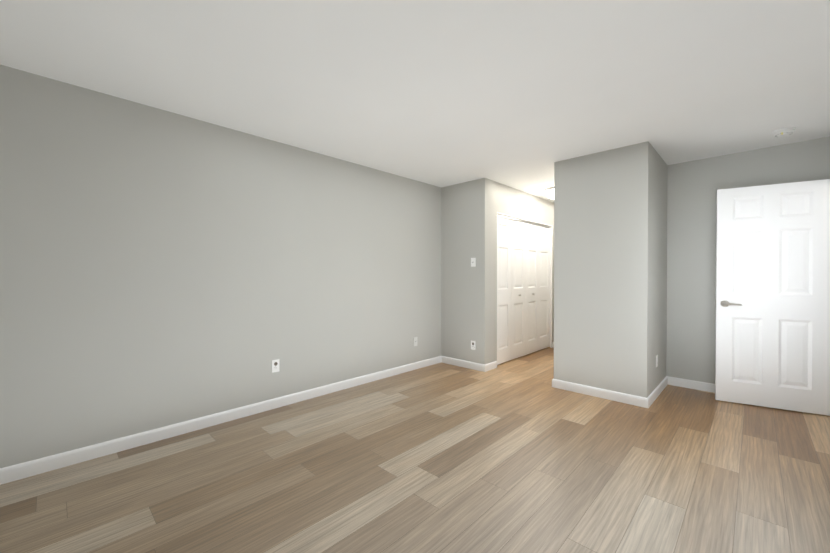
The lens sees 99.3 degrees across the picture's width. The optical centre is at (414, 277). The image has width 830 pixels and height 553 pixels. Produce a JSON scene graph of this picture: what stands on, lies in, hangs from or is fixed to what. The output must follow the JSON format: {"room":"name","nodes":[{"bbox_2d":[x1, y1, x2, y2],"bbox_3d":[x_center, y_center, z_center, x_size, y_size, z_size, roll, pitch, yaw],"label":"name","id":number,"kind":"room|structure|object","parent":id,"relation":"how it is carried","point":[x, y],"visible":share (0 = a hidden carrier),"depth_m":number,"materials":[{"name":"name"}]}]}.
{"room":"empty bedroom","nodes":[
{"label":"empty bedroom","id":0,"kind":"room"},
{"bbox_2d":[0,65,505,467],"bbox_3d":[-0.474,-0.035,4.145,0.120,2.440,7.740,0,1,44],"label":"wall","id":1,"kind":"structure","parent":0,"point":[159,268],"depth_m":2.68,"materials":[{"name":"grey paint"}]},
{"bbox_2d":[0,356,439,484],"bbox_3d":[-1.329,1.147,3.173,0.014,0.090,4.900,0,1,44],"label":"baseboard","id":2,"kind":"structure","parent":1,"relation":"attached to","point":[8,474],"depth_m":2.67,"materials":[{"name":"white wood"}]},
{"bbox_2d":[272,359,278,372],"bbox_3d":[-1.276,0.807,3.230,0.008,0.115,0.070,0,1,44],"label":"outlet","id":3,"kind":"object","parent":1,"relation":"attached to","point":[275,365],"visible":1,"depth_m":3.22,"materials":[{"name":"white plastic"}]},
{"bbox_2d":[0,347,829,552],"bbox_3d":[1.295,1.248,2.446,5.040,0.100,7.740,0,1,44],"label":"floor","id":4,"kind":"structure","parent":0,"point":[521,454],"depth_m":2.09,"materials":[{"name":"brown wood"}]},
{"bbox_2d":[554,379,647,407],"bbox_3d":[1.822,1.144,3.526,0.840,0.090,0.014,0,1,44],"label":"baseboard","id":5,"kind":"structure","parent":4,"relation":"on","point":[574,387],"depth_m":3.49,"materials":[{"name":"white wood"}]},
{"bbox_2d":[0,0,829,201],"bbox_3d":[1.295,-1.292,2.426,5.040,0.100,7.740,0,1,44],"label":"ceiling","id":6,"kind":"structure","parent":0,"point":[523,95],"depth_m":2.12,"materials":[{"name":"white paint"}]},
{"bbox_2d":[544,187,553,198],"bbox_3d":[1.979,-1.186,5.006,0.270,0.152,0.270,0,1,44],"label":"hall ceiling light","id":7,"kind":"object","parent":6,"relation":"attached to","point":[549,192],"visible":0.46,"depth_m":4.95,"materials":[{"name":"white glass"}]},
{"bbox_2d":[772,127,795,136],"bbox_3d":[3.115,-1.220,2.978,0.140,0.052,0.140,0,1,44],"label":"smoke detector","id":8,"kind":"object","parent":6,"relation":"attached to","point":[783,132],"visible":1,"depth_m":2.94,"materials":[{"name":"white plastic"}]},
{"bbox_2d":[441,178,489,363],"bbox_3d":[0.665,-0.040,4.728,0.709,2.440,0.120,0,1,44],"label":"wall","id":9,"kind":"structure","parent":0,"point":[465,285],"depth_m":4.64,"materials":[{"name":"grey paint"}]},
{"bbox_2d":[440,356,487,371],"bbox_3d":[0.634,1.135,4.673,0.693,0.090,0.014,0,1,44],"label":"baseboard","id":10,"kind":"structure","parent":9,"relation":"attached to","point":[462,363],"depth_m":4.65,"materials":[{"name":"white wood"}]},
{"bbox_2d":[471,341,474,349],"bbox_3d":[0.751,0.871,4.562,0.070,0.115,0.008,0,1,44],"label":"outlet","id":11,"kind":"object","parent":9,"relation":"attached to","point":[472,345],"visible":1,"depth_m":4.56,"materials":[{"name":"white plastic"}]},
{"bbox_2d":[471,258,475,266],"bbox_3d":[0.748,-0.203,4.550,0.070,0.115,0.019,0,1,44],"label":"light switch","id":12,"kind":"object","parent":9,"relation":"attached to","point":[473,262],"visible":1,"depth_m":4.55,"materials":[{"name":"white plastic"}]},
{"bbox_2d":[490,180,553,362],"bbox_3d":[1.780,-0.046,5.458,0.120,2.440,2.480,0,1,44],"label":"wall","id":13,"kind":"structure","parent":0,"point":[507,200],"depth_m":4.79,"materials":[{"name":"grey paint"}]},
{"bbox_2d":[497,217,510,364],"bbox_3d":[1.204,0.173,4.849,0.030,1.985,0.430,0,1,43],"label":"closet door leaf","id":14,"kind":"structure","parent":13,"relation":"in","point":[504,295],"depth_m":4.86,"materials":[{"name":"white wood"}]},
{"bbox_2d":[511,220,525,359],"bbox_3d":[1.504,0.170,5.161,0.430,1.985,0.030,0,1,-45],"label":"closet door leaf","id":15,"kind":"structure","parent":13,"relation":"in","point":[518,288],"depth_m":5.15,"materials":[{"name":"white wood"}]},
{"bbox_2d":[498,214,549,227],"bbox_3d":[1.655,-0.845,5.308,0.032,0.024,1.734,0,1,44],"label":"track rail","id":16,"kind":"object","parent":13,"relation":"attached to","point":[519,220],"visible":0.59,"depth_m":5.24,"materials":[{"name":"silver metal"}]},
{"bbox_2d":[497,212,551,347],"bbox_3d":[1.648,0.152,5.323,0.122,2.046,1.761,0,1,44],"label":"trim","id":17,"kind":"structure","parent":13,"relation":"attached to","point":[550,265],"depth_m":5.91,"materials":[{"name":"white wood"}]},
{"bbox_2d":[526,223,537,354],"bbox_3d":[1.805,0.168,5.472,0.030,1.985,0.430,0,1,43],"label":"closet door leaf","id":18,"kind":"structure","parent":13,"relation":"in","point":[531,288],"depth_m":5.46,"materials":[{"name":"white wood"}]},
{"bbox_2d":[538,226,549,349],"bbox_3d":[2.106,0.165,5.783,0.430,1.985,0.030,0,1,-45],"label":"closet door leaf","id":19,"kind":"structure","parent":13,"relation":"in","point":[543,287],"depth_m":5.77,"materials":[{"name":"white wood"}]},
{"bbox_2d":[554,141,667,397],"bbox_3d":[2.160,-0.034,3.881,0.863,2.440,0.980,0,1,44],"label":"wall","id":20,"kind":"structure","parent":0,"point":[610,269],"depth_m":3.50,"materials":[{"name":"grey paint"}]},
{"bbox_2d":[647,376,668,407],"bbox_3d":[2.459,1.144,3.569,0.014,0.090,0.960,0,1,44],"label":"baseboard","id":21,"kind":"structure","parent":20,"relation":"attached to","point":[648,401],"depth_m":3.52,"materials":[{"name":"white wood"}]},
{"bbox_2d":[666,136,829,383],"bbox_3d":[3.431,-0.030,3.419,3.333,2.440,0.120,0,1,44],"label":"wall","id":22,"kind":"structure","parent":0,"point":[693,186],"depth_m":3.72,"materials":[{"name":"grey paint"}]},
{"bbox_2d":[669,376,714,392],"bbox_3d":[3.228,1.144,3.530,1.174,0.090,0.014,0,1,44],"label":"baseboard","id":23,"kind":"structure","parent":22,"relation":"attached to","point":[703,386],"depth_m":3.77,"materials":[{"name":"white wood"}]},
{"bbox_3d":[1.626,-0.010,0.908,0.120,2.440,6.000,0,1,44],"label":"wall","id":24,"kind":"structure","parent":0,"visible":0},
{"bbox_2d":[715,179,829,415],"bbox_3d":[3.247,0.167,3.225,0.762,2.030,0.035,0,1,31],"label":"door leaf","id":25,"kind":"structure","parent":24,"relation":"in","point":[772,341],"depth_m":3.20,"materials":[{"name":"white wood"}]},
{"bbox_2d":[715,300,741,306],"bbox_3d":[2.990,0.245,3.376,0.183,0.066,0.150,0,1,31],"label":"door handle","id":26,"kind":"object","parent":25,"relation":"attached to","point":[724,303],"depth_m":3.35,"materials":[{"name":"silver metal"}]}
]}

